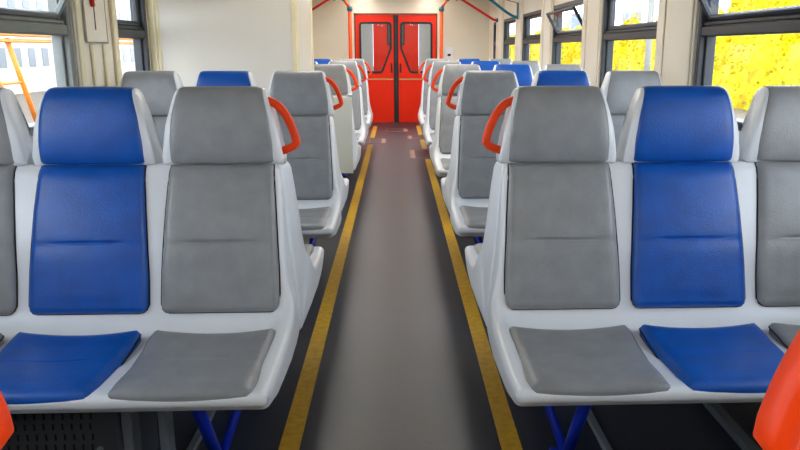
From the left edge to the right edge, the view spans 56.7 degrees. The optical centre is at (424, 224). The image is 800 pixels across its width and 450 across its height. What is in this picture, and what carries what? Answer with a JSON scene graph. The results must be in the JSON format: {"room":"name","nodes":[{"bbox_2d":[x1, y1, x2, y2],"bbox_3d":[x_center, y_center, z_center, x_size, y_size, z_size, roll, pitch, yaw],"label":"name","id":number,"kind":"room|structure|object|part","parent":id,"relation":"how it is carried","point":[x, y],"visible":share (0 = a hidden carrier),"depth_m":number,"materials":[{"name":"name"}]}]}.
{"room":"train carriage","nodes":[
{"label":"train carriage","id":0,"kind":"room"},
{"bbox_2d":[32,0,151,138],"bbox_3d":[-2.021,-1.158,5.663,0.100,2.360,16.900,-1,13,-2],"label":"wall","id":1,"kind":"structure","parent":0,"point":[69,0],"depth_m":5.18,"materials":[{"name":"beige laminate"}]},
{"bbox_2d":[0,0,77,135],"bbox_3d":[-1.874,-0.821,3.321,0.194,0.875,1.420,-1,13,-2],"label":"window","id":2,"kind":"structure","parent":1,"relation":"in","point":[55,22],"depth_m":3.88,"materials":[{"name":"grey metal"}]},
{"bbox_3d":[-1.856,-1.058,3.266,0.030,0.265,1.286,30,10,-9],"label":"sash frame","id":3,"kind":"part","parent":2,"relation":"part of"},
{"bbox_3d":[-1.924,-0.821,3.320,0.094,0.875,1.420,-1,13,-2],"label":"frame","id":4,"kind":"part","parent":2,"relation":"part of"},
{"bbox_2d":[81,0,108,43],"bbox_3d":[-1.878,-1.149,4.172,0.038,0.244,0.335,-1,13,-2],"label":"panel","id":5,"kind":"object","parent":1,"relation":"attached to","point":[93,11],"visible":1,"depth_m":4.16,"materials":[{"name":"beige plastic"}]},
{"bbox_3d":[-1.874,-1.408,4.128,0.026,0.365,0.055,-2,14,-10],"label":"pull handle","id":6,"kind":"part","parent":5,"relation":"part of","materials":[{"name":"red paint"}]},
{"bbox_2d":[70,0,121,86],"bbox_3d":[-1.911,-1.284,4.249,0.018,1.458,0.580,-1,13,-2],"label":"trim","id":7,"kind":"structure","parent":1,"relation":"attached to","point":[97,46],"depth_m":4.29,"materials":[{"name":"beige plastic"}]},
{"bbox_2d":[117,0,150,70],"bbox_3d":[-1.987,-1.199,4.914,0.094,0.875,0.660,-1,13,-2],"label":"window","id":8,"kind":"structure","parent":1,"relation":"in","point":[135,29],"depth_m":5.14,"materials":[{"name":"grey metal"}]},
{"bbox_3d":[-1.989,-1.447,4.855,0.030,0.265,0.526,-1,13,-2],"label":"sash frame","id":9,"kind":"part","parent":8,"relation":"part of","materials":[{"name":"grey metal"}]},
{"bbox_3d":[-1.987,-1.199,4.914,0.094,0.875,0.660,-1,13,-2],"label":"frame","id":10,"kind":"part","parent":8,"relation":"part of","materials":[{"name":"grey metal"}]},
{"bbox_2d":[312,0,334,10],"bbox_3d":[-1.889,-3.624,12.437,0.707,0.422,1.700,-1,13,-2],"label":"luggage rack","id":11,"kind":"object","parent":1,"relation":"attached to","point":[324,1],"visible":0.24,"depth_m":12.36,"materials":[{"name":"metal"}]},
{"bbox_2d":[361,24,429,70],"bbox_3d":[-0.604,-3.489,15.492,2.700,2.360,3.020,-1,13,-2],"label":"wall","id":12,"kind":"structure","parent":0,"point":[366,29],"depth_m":16.84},
{"bbox_2d":[373,24,418,109],"bbox_3d":[-0.659,-3.655,16.951,1.030,2.010,0.060,-1,13,-2],"label":"door","id":13,"kind":"structure","parent":12,"relation":"in","point":[381,32],"depth_m":16.84,"materials":[{"name":"paint"}]},
{"bbox_3d":[-0.783,-4.327,16.773,0.100,0.440,0.004,-1,13,-2],"label":"pane","id":14,"kind":"part","parent":13,"relation":"part of","materials":[{"name":"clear glass"}]},
{"bbox_3d":[-0.534,-4.330,16.782,0.100,0.440,0.004,-1,13,-2],"label":"pane","id":15,"kind":"part","parent":13,"relation":"part of","materials":[{"name":"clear glass"}]},
{"bbox_2d":[312,0,489,60],"bbox_3d":[-0.545,-3.132,13.984,3.500,2.360,0.080,-1,13,-2],"label":"wall","id":16,"kind":"structure","parent":0,"point":[465,29],"depth_m":13.80,"materials":[{"name":"beige plastic"}]},
{"bbox_2d":[356,15,396,121],"bbox_3d":[-0.916,-2.941,13.995,0.744,1.985,0.080,-1,13,-2],"label":"door","id":17,"kind":"structure","parent":16,"relation":"in","point":[381,84],"depth_m":14.03,"materials":[{"name":"paint"}]},
{"bbox_2d":[354,13,436,58],"bbox_3d":[-0.544,-2.960,14.009,1.550,2.015,0.072,-1,13,-2],"label":"trim","id":18,"kind":"structure","parent":16,"relation":"attached to","point":[355,14],"depth_m":13.76,"materials":[{"name":"red metal"}]},
{"bbox_2d":[396,15,435,121],"bbox_3d":[-0.172,-2.948,14.022,0.744,1.985,0.080,-1,13,-2],"label":"door","id":19,"kind":"structure","parent":16,"relation":"in","point":[408,82],"depth_m":14.04,"materials":[{"name":"paint"}]},
{"bbox_2d":[445,47,452,60],"bbox_3d":[0.456,-3.202,13.954,0.140,0.290,0.022,-1,13,-2],"label":"intercom panel","id":20,"kind":"object","parent":16,"relation":"attached to","point":[448,50],"visible":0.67,"depth_m":13.94,"materials":[{"name":"white plastic"}]},
{"bbox_2d":[156,110,762,449],"bbox_3d":[-0.283,-0.356,7.567,3.700,0.080,20.100,-1,13,-2],"label":"floor","id":21,"kind":"structure","parent":0,"point":[399,368],"depth_m":3.26,"materials":[{"name":"grey rubber"}]},
{"bbox_2d":[0,390,13,449],"bbox_3d":[-1.062,0.518,1.030,1.394,1.236,0.792,-1,13,-2],"label":"bench","id":22,"kind":"object","parent":21,"relation":"on","point":[6,424],"visible":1,"depth_m":0.63,"materials":[{"name":"plastic"}]},
{"bbox_2d":[1,411,158,449],"bbox_3d":[-1.333,0.666,2.380,0.820,0.325,0.338,-1,13,-2],"label":"heater","id":23,"kind":"object","parent":21,"relation":"on","point":[90,430],"visible":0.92,"depth_m":2.22,"materials":[{"name":"black metal"}]},
{"bbox_2d":[120,411,175,449],"bbox_3d":[-0.852,0.674,2.292,0.135,0.350,0.070,-1,13,-2],"label":"support bracket","id":24,"kind":"object","parent":21,"relation":"on","point":[130,424],"visible":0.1,"depth_m":2.25,"materials":[{"name":"grey metal"}]},
{"bbox_2d":[0,86,300,449],"bbox_3d":[-1.120,0.208,2.340,1.394,1.236,0.792,-1,13,-2],"label":"bench","id":25,"kind":"object","parent":21,"relation":"on","point":[132,280],"visible":1,"depth_m":2.48,"materials":[{"name":"white plastic"}]},
{"bbox_3d":[-0.685,0.643,2.322,0.040,0.395,0.282,-1,13,-2],"label":"leg","id":26,"kind":"part","parent":25,"relation":"part of","materials":[{"name":"blue metal"}]},
{"bbox_3d":[-0.646,0.595,2.620,0.032,0.351,0.366,3,14,14],"label":"leg","id":27,"kind":"part","parent":25,"relation":"part of","materials":[{"name":"blue metal"}]},
{"bbox_3d":[-0.501,-0.345,2.583,0.129,0.208,0.038,-1,13,-2],"label":"grab handle","id":28,"kind":"part","parent":25,"relation":"part of","materials":[{"name":"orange plastic"}]},
{"bbox_2d":[186,410,215,449],"bbox_3d":[-0.775,0.986,1.695,0.030,0.020,7.900,-1,13,-2],"label":"trim","id":29,"kind":"structure","parent":21,"relation":"on","point":[197,437],"depth_m":2.63,"materials":[{"name":"grey metal"}]},
{"bbox_2d":[146,0,313,89],"bbox_3d":[-1.453,-1.198,5.833,1.047,2.359,1.045,-1,13,-2],"label":"tall cabinet","id":30,"kind":"object","parent":21,"relation":"on","point":[188,38],"visible":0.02,"depth_m":5.29,"materials":[{"name":"beige plastic"}]},
{"bbox_2d":[119,71,343,245],"bbox_3d":[-1.175,-0.240,4.227,1.394,1.236,0.792,-1,13,-2],"label":"bench","id":31,"kind":"object","parent":21,"relation":"on","point":[307,95],"visible":0.24,"depth_m":4.38,"materials":[{"name":"grey plastic"}]},
{"bbox_3d":[-0.702,0.148,4.507,0.032,0.351,0.366,3,14,14],"label":"leg","id":32,"kind":"part","parent":31,"relation":"part of","materials":[{"name":"blue metal"}]},
{"bbox_3d":[-0.556,-0.792,4.470,0.129,0.208,0.038,-1,13,-2],"label":"grab handle","id":33,"kind":"part","parent":31,"relation":"part of","materials":[{"name":"orange plastic"}]},
{"bbox_2d":[162,161,323,328],"bbox_3d":[-1.150,0.151,3.140,1.382,0.976,0.792,-1,13,-2],"label":"bench","id":34,"kind":"object","parent":21,"relation":"on","point":[306,259],"visible":0.15,"depth_m":2.84,"materials":[{"name":"grey plastic"}]},
{"bbox_2d":[309,116,348,246],"bbox_3d":[-1.223,-0.296,5.027,1.382,0.976,0.792,-1,13,-2],"label":"bench","id":35,"kind":"object","parent":21,"relation":"on","point":[343,183],"visible":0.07,"depth_m":4.81,"materials":[{"name":"grey plastic"}]},
{"bbox_2d":[314,64,360,173],"bbox_3d":[-1.291,-0.871,6.890,1.394,1.236,0.794,-1,13,-2],"label":"bench","id":36,"kind":"object","parent":21,"relation":"on","point":[348,148],"visible":0.22,"depth_m":6.49,"materials":[{"name":"grey plastic"}]},
{"bbox_3d":[-1.282,-0.782,6.505,1.290,0.670,0.004,-1,13,-2],"label":"panel","id":37,"kind":"part","parent":36,"relation":"part of","materials":[{"name":"grey plastic"}]},
{"bbox_3d":[-0.647,-1.267,6.473,0.129,0.208,0.038,-1,13,-2],"label":"grab handle","id":38,"kind":"part","parent":36,"relation":"part of","materials":[{"name":"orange plastic"}]},
{"bbox_2d":[314,61,366,176],"bbox_3d":[-1.336,-1.144,8.038,1.394,1.236,0.792,-1,13,-2],"label":"bench","id":39,"kind":"object","parent":21,"relation":"on","point":[359,125],"visible":0.12,"depth_m":8.21,"materials":[{"name":"grey plastic"}]},
{"bbox_3d":[-0.717,-1.696,8.281,0.129,0.208,0.038,-1,13,-2],"label":"grab handle","id":40,"kind":"part","parent":39,"relation":"part of","materials":[{"name":"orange plastic"}]},
{"bbox_2d":[314,59,371,127],"bbox_3d":[-1.409,-1.584,9.895,1.394,1.236,0.792,-1,13,-2],"label":"bench","id":41,"kind":"object","parent":21,"relation":"on","point":[361,62],"visible":0.2,"depth_m":10.06,"materials":[{"name":"grey plastic"}]},
{"bbox_3d":[-0.790,-2.136,10.138,0.129,0.208,0.038,-1,13,-2],"label":"grab handle","id":42,"kind":"part","parent":41,"relation":"part of","materials":[{"name":"orange plastic"}]},
{"bbox_2d":[342,0,352,58],"bbox_3d":[-1.421,-2.993,13.364,0.098,2.376,0.678,2,14,10],"label":"pole","id":43,"kind":"object","parent":21,"relation":"on","point":[349,8],"visible":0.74,"depth_m":13.49,"materials":[{"name":"orange metal"}]},
{"bbox_2d":[359,85,367,139],"bbox_3d":[-1.372,-1.200,8.838,1.382,0.976,0.792,-1,13,-2],"label":"bench","id":44,"kind":"object","parent":21,"relation":"on","point":[364,120],"visible":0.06,"depth_m":8.59,"materials":[{"name":"grey plastic"}]},
{"bbox_2d":[366,79,372,122],"bbox_3d":[-1.445,-1.641,10.695,1.382,0.976,0.792,-1,13,-2],"label":"bench","id":45,"kind":"object","parent":21,"relation":"on","point":[366,79],"visible":0.06,"depth_m":10.47,"materials":[{"name":"grey plastic"}]},
{"bbox_2d":[369,139,385,143],"bbox_3d":[-0.719,-1.282,11.290,0.260,0.003,0.600,-1,13,-2],"label":"floor hatch","id":46,"kind":"object","parent":21,"relation":"on","point":[371,141],"visible":1,"depth_m":11.23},
{"bbox_3d":[-0.719,-1.281,11.290,0.224,0.002,0.528,-1,13,-2],"label":"lid","id":47,"kind":"part","parent":46,"relation":"part of","materials":[{"name":"metal"}]},
{"bbox_2d":[386,129,407,131],"bbox_3d":[-0.488,-1.641,12.808,0.380,0.003,0.500,-1,13,-2],"label":"floor hatch","id":48,"kind":"object","parent":21,"relation":"on","point":[387,130],"visible":1,"depth_m":12.75,"materials":[{"name":"metal"}]},
{"bbox_3d":[-0.488,-1.641,12.808,0.344,0.002,0.428,-1,13,-2],"label":"lid","id":49,"kind":"part","parent":48,"relation":"part of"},
{"bbox_2d":[278,126,522,449],"bbox_3d":[-0.207,0.042,5.710,0.851,0.002,16.100,-1,13,-2],"label":"yellow floor stripes","id":50,"kind":"structure","parent":21,"relation":"on","point":[291,439],"depth_m":3.57,"materials":[{"name":"yellow paint"}]},
{"bbox_2d":[407,136,424,138],"bbox_3d":[-0.113,-1.397,11.775,0.330,0.003,0.450,-1,13,-2],"label":"floor hatch","id":51,"kind":"object","parent":21,"relation":"on","point":[408,137],"visible":0.66,"depth_m":11.74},
{"bbox_2d":[409,150,429,157],"bbox_3d":[0.001,-0.953,9.905,0.410,0.003,0.800,-1,13,-2],"label":"floor hatch","id":52,"kind":"object","parent":21,"relation":"on","point":[413,153],"visible":0.66,"depth_m":9.92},
{"bbox_2d":[418,80,423,122],"bbox_3d":[0.590,-1.663,10.790,1.382,0.976,0.792,-1,13,-2],"label":"bench","id":53,"kind":"object","parent":21,"relation":"on","point":[423,80],"visible":0.03,"depth_m":10.53,"materials":[{"name":"grey plastic"}]},
{"bbox_2d":[422,85,430,137],"bbox_3d":[0.664,-1.213,8.894,1.382,0.976,0.792,-1,13,-2],"label":"bench","id":54,"kind":"object","parent":21,"relation":"on","point":[425,121],"visible":0.06,"depth_m":8.61,"materials":[{"name":"grey plastic"}]},
{"bbox_2d":[429,96,440,164],"bbox_3d":[0.738,-0.764,6.998,1.382,0.976,0.792,-1,13,-2],"label":"bench","id":55,"kind":"object","parent":21,"relation":"on","point":[432,146],"visible":0.14,"depth_m":6.71,"materials":[{"name":"grey plastic"}]},
{"bbox_2d":[439,0,449,58],"bbox_3d":[0.377,-3.008,13.431,0.098,2.376,0.678,-4,14,-15],"label":"pole","id":56,"kind":"object","parent":21,"relation":"on","point":[441,9],"visible":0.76,"depth_m":13.56,"materials":[{"name":"orange metal"}]},
{"bbox_2d":[441,115,477,245],"bbox_3d":[0.812,-0.314,5.102,1.382,0.976,0.792,-1,13,-2],"label":"bench","id":57,"kind":"object","parent":21,"relation":"on","point":[446,183],"visible":0.1,"depth_m":4.79,"materials":[{"name":"grey plastic"}]},
{"bbox_2d":[418,59,511,126],"bbox_3d":[0.614,-1.607,9.989,1.394,1.236,0.792,-1,13,-2],"label":"bench","id":58,"kind":"object","parent":21,"relation":"on","point":[427,62],"visible":0.16,"depth_m":10.13,"materials":[{"name":"grey plastic"}]},
{"bbox_3d":[-0.031,-2.148,10.186,0.129,0.208,0.038,-1,13,-2],"label":"grab handle","id":59,"kind":"part","parent":58,"relation":"part of","materials":[{"name":"orange plastic"}]},
{"bbox_2d":[423,61,540,145],"bbox_3d":[0.688,-1.157,8.094,1.394,1.236,0.792,-1,13,-2],"label":"bench","id":60,"kind":"object","parent":21,"relation":"on","point":[435,66],"visible":0.2,"depth_m":8.23,"materials":[{"name":"grey plastic"}]},
{"bbox_3d":[0.043,-1.698,8.290,0.129,0.208,0.038,-1,13,-2],"label":"grab handle","id":61,"kind":"part","parent":60,"relation":"part of","materials":[{"name":"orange plastic"}]},
{"bbox_2d":[431,64,581,176],"bbox_3d":[0.762,-0.707,6.197,1.394,1.236,0.792,-1,13,-2],"label":"bench","id":62,"kind":"object","parent":21,"relation":"on","point":[450,73],"visible":0.27,"depth_m":6.33,"materials":[{"name":"grey plastic"}]},
{"bbox_3d":[0.117,-1.248,6.394,0.129,0.208,0.038,-1,13,-2],"label":"grab handle","id":63,"kind":"part","parent":62,"relation":"part of","materials":[{"name":"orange plastic"}]},
{"bbox_2d":[465,154,617,325],"bbox_3d":[0.886,0.136,3.206,1.382,0.976,0.792,-1,13,-2],"label":"bench","id":64,"kind":"object","parent":21,"relation":"on","point":[479,257],"visible":0.11,"depth_m":2.88,"materials":[{"name":"white plastic"}]},
{"bbox_2d":[446,70,662,242],"bbox_3d":[0.836,-0.258,4.301,1.394,1.236,0.792,-1,13,-2],"label":"bench","id":65,"kind":"object","parent":21,"relation":"on","point":[479,93],"visible":0.32,"depth_m":4.44,"materials":[{"name":"grey plastic"}]},
{"bbox_3d":[0.192,-0.799,4.498,0.129,0.208,0.038,-1,13,-2],"label":"grab handle","id":66,"kind":"part","parent":65,"relation":"part of","materials":[{"name":"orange plastic"}]},
{"bbox_3d":[0.350,0.139,4.546,0.032,0.351,0.366,-5,14,-19],"label":"leg","id":67,"kind":"part","parent":65,"relation":"part of","materials":[{"name":"blue metal"}]},
{"bbox_2d":[587,409,611,449],"bbox_3d":[0.664,0.973,1.748,0.030,0.020,7.900,-1,13,-2],"label":"trim","id":68,"kind":"structure","parent":21,"relation":"on","point":[602,440],"depth_m":2.66,"materials":[{"name":"grey metal"}]},
{"bbox_2d":[482,85,799,449],"bbox_3d":[0.910,0.192,2.405,1.394,1.236,0.792,-1,13,-2],"label":"bench","id":69,"kind":"object","parent":21,"relation":"on","point":[666,271],"visible":0.99,"depth_m":2.54,"materials":[{"name":"white plastic"}]},
{"bbox_3d":[0.266,-0.349,2.602,0.129,0.208,0.038,-1,13,-2],"label":"grab handle","id":70,"kind":"part","parent":69,"relation":"part of","materials":[{"name":"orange plastic"}]},
{"bbox_3d":[0.424,0.588,2.650,0.032,0.351,0.366,-5,14,-19],"label":"leg","id":71,"kind":"part","parent":69,"relation":"part of","materials":[{"name":"blue metal"}]},
{"bbox_3d":[0.486,0.635,2.355,0.040,0.395,0.282,-1,13,-2],"label":"leg","id":72,"kind":"part","parent":69,"relation":"part of","materials":[{"name":"blue metal"}]},
{"bbox_2d":[702,403,760,449],"bbox_3d":[1.089,0.537,3.564,0.050,0.030,4.200,-1,13,-2],"label":"trim","id":73,"kind":"structure","parent":21,"relation":"on","point":[724,419],"depth_m":2.69,"materials":[{"name":"black metal"}]},
{"bbox_2d":[753,330,799,449],"bbox_3d":[0.963,0.508,1.073,1.394,1.236,0.792,-1,13,-2],"label":"bench","id":74,"kind":"object","parent":21,"relation":"on","point":[777,423],"visible":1,"depth_m":0.60,"materials":[{"name":"plastic"}]},
{"bbox_2d":[489,0,740,135],"bbox_3d":[1.577,-1.190,5.796,0.100,2.360,16.900,-1,13,-2],"label":"wall","id":75,"kind":"structure","parent":0,"point":[529,5],"depth_m":10.99,"materials":[{"name":"beige laminate"}]},
{"bbox_2d":[456,0,497,22],"bbox_3d":[0.902,-3.648,12.540,0.707,0.422,1.700,-1,13,-2],"label":"luggage rack","id":76,"kind":"object","parent":75,"relation":"attached to","point":[464,1],"visible":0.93,"depth_m":12.49,"materials":[{"name":"metal"}]},
{"bbox_2d":[493,22,495,58],"bbox_3d":[1.284,-3.130,13.059,0.094,0.875,0.500,-1,13,-2],"label":"window","id":77,"kind":"structure","parent":75,"relation":"in","point":[494,35],"depth_m":13.24,"materials":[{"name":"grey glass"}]},
{"bbox_2d":[495,0,503,58],"bbox_3d":[1.250,-3.212,12.380,0.030,1.458,0.760,-1,13,-2],"label":"trim","id":78,"kind":"structure","parent":75,"relation":"attached to","point":[499,13],"depth_m":12.34,"materials":[{"name":"beige plastic"}]},
{"bbox_2d":[489,0,518,19],"bbox_3d":[1.036,-2.931,9.723,0.598,0.397,3.100,-1,13,-2],"label":"luggage rack","id":79,"kind":"object","parent":75,"relation":"attached to","point":[492,1],"visible":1,"depth_m":10.35,"materials":[{"name":"teal metal"}]},
{"bbox_3d":[1.300,-3.002,10.385,0.019,0.230,0.070,-1,13,-2],"label":"wall plate","id":80,"kind":"part","parent":79,"relation":"part of","materials":[{"name":"teal paint"}]},
{"bbox_2d":[503,17,515,58],"bbox_3d":[1.348,-2.738,11.406,0.094,0.875,1.340,-1,13,-2],"label":"window","id":81,"kind":"structure","parent":75,"relation":"in","point":[507,40],"depth_m":11.92,"materials":[{"name":"grey metal"}]},
{"bbox_3d":[1.350,-2.986,11.347,0.030,0.265,1.206,-1,13,-2],"label":"sash frame","id":82,"kind":"part","parent":81,"relation":"part of","materials":[{"name":"grey metal"}]},
{"bbox_2d":[514,0,523,60],"bbox_3d":[1.326,-2.752,10.440,0.030,1.458,0.510,-1,13,-2],"label":"trim","id":83,"kind":"structure","parent":75,"relation":"attached to","point":[518,23],"depth_m":10.35,"materials":[{"name":"beige plastic"}]},
{"bbox_2d":[522,10,540,60],"bbox_3d":[1.421,-2.300,9.558,0.094,0.875,1.400,-1,13,-2],"label":"window","id":84,"kind":"structure","parent":75,"relation":"in","point":[528,39],"depth_m":10.08,"materials":[{"name":"grey metal"}]},
{"bbox_3d":[1.423,-2.548,9.499,0.030,0.265,1.266,-1,13,-2],"label":"sash frame","id":85,"kind":"part","parent":84,"relation":"part of","materials":[{"name":"grey metal"}]},
{"bbox_2d":[539,0,553,70],"bbox_3d":[1.401,-2.297,8.520,0.030,1.458,0.600,-1,13,-2],"label":"trim","id":86,"kind":"structure","parent":75,"relation":"attached to","point":[546,36],"depth_m":8.53,"materials":[{"name":"beige plastic"}]},
{"bbox_2d":[546,0,582,63],"bbox_3d":[1.447,-1.834,7.592,0.194,0.875,1.400,-1,13,-2],"label":"window","id":87,"kind":"structure","parent":75,"relation":"in","point":[559,36],"depth_m":7.89,"materials":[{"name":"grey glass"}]},
{"bbox_3d":[1.429,-2.071,7.535,0.030,0.265,1.266,-31,13,5],"label":"sash frame","id":88,"kind":"part","parent":87,"relation":"part of","materials":[{"name":"grey metal"}]},
{"bbox_2d":[580,0,603,87],"bbox_3d":[1.478,-1.830,6.551,0.030,1.458,0.610,-1,13,-2],"label":"trim","id":89,"kind":"structure","parent":75,"relation":"attached to","point":[592,19],"depth_m":6.53,"materials":[{"name":"beige plastic"}]},
{"bbox_2d":[599,0,658,88],"bbox_3d":[1.574,-1.366,5.620,0.094,0.875,1.400,-1,13,-2],"label":"window","id":90,"kind":"structure","parent":75,"relation":"in","point":[611,33],"depth_m":6.14,"materials":[{"name":"grey metal"}]},
{"bbox_3d":[1.576,-1.615,5.562,0.030,0.265,1.266,-1,13,-2],"label":"sash frame","id":91,"kind":"part","parent":90,"relation":"part of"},
{"bbox_2d":[654,0,698,85],"bbox_3d":[1.555,-1.360,4.567,0.030,1.458,0.630,-1,13,-2],"label":"trim","id":92,"kind":"structure","parent":75,"relation":"attached to","point":[677,21],"depth_m":4.57,"materials":[{"name":"beige plastic"}]},
{"bbox_2d":[693,0,799,130],"bbox_3d":[1.602,-0.893,3.625,0.194,0.875,1.400,-1,13,-2],"label":"window","id":93,"kind":"structure","parent":75,"relation":"in","point":[778,20],"depth_m":3.92,"materials":[{"name":"grey metal"}]},
{"bbox_3d":[1.652,-0.894,3.627,0.094,0.875,1.400,-1,13,-2],"label":"frame","id":94,"kind":"part","parent":93,"relation":"part of","materials":[{"name":"grey metal"}]},
{"bbox_3d":[1.584,-1.130,3.568,0.030,0.265,1.266,-31,13,5],"label":"sash frame","id":95,"kind":"part","parent":93,"relation":"part of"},
{"label":"outside","id":96,"kind":"structure","parent":0,"visible":0},
{"bbox_2d":[567,14,582,29],"bbox_3d":[40.037,-48.438,190.631,6.040,11.400,5.000,-1,13,-2],"label":"apartment block","id":97,"kind":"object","parent":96,"point":[572,19],"visible":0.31,"depth_m":187.47,"materials":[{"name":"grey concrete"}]},
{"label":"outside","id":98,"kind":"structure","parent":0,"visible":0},
{"bbox_2d":[621,11,641,24],"bbox_3d":[53.028,-48.843,191.042,4.040,12.000,4.000,-1,13,-2],"label":"apartment block","id":99,"kind":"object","parent":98,"point":[626,15],"visible":0.26,"depth_m":188.02,"materials":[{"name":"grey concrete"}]},
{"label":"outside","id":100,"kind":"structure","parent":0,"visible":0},
{"bbox_2d":[15,66,746,123],"bbox_3d":[-1.520,-6.684,39.495,160.000,0.100,160.000,-1,13,-2],"label":"ground","id":101,"kind":"structure","parent":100,"point":[36,97],"depth_m":34.16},
{"bbox_2d":[0,33,132,122],"bbox_3d":[-13.650,-6.035,29.404,0.500,3.387,29.000,-1,13,-2],"label":"gantry crane","id":102,"kind":"object","parent":101,"relation":"on","point":[7,41],"visible":0.2,"depth_m":24.59,"materials":[{"name":"orange paint"}]},
{"bbox_3d":[-13.467,-4.737,24.782,0.170,2.970,1.546,-1,13,-2],"label":"leg","id":103,"kind":"part","parent":102,"relation":"part of","materials":[{"name":"orange paint"}]},
{"bbox_2d":[0,0,135,94],"bbox_3d":[-28.071,-14.780,51.964,8.600,9.900,66.600,-1,13,-2],"label":"building","id":104,"kind":"structure","parent":101,"relation":"on","point":[35,60],"depth_m":45.17,"materials":[{"name":"paint"}]},
{"bbox_2d":[644,0,654,69],"bbox_3d":[4.165,-4.671,13.454,0.500,8.000,0.500,-1,13,-2],"label":"post","id":105,"kind":"object","parent":101,"relation":"on","point":[651,3],"visible":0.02,"depth_m":13.71,"materials":[{"name":"concrete"}]},
{"bbox_2d":[509,0,799,110],"bbox_3d":[12.998,-17.812,74.962,2.867,5.348,127.139,-1,13,-2],"label":"autumn foliage","id":106,"kind":"object","parent":101,"relation":"on","point":[744,64],"visible":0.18,"depth_m":32.86,"materials":[{"name":"yellow plant"}]},
{"bbox_2d":[723,0,799,12],"bbox_3d":[19.437,-10.633,37.831,2.865,8.469,17.216,-1,13,-2],"label":"foliage","id":107,"kind":"object","parent":101,"relation":"on","point":[735,5],"visible":0.1,"depth_m":43.44,"materials":[{"name":"yellow plant"}]}
]}

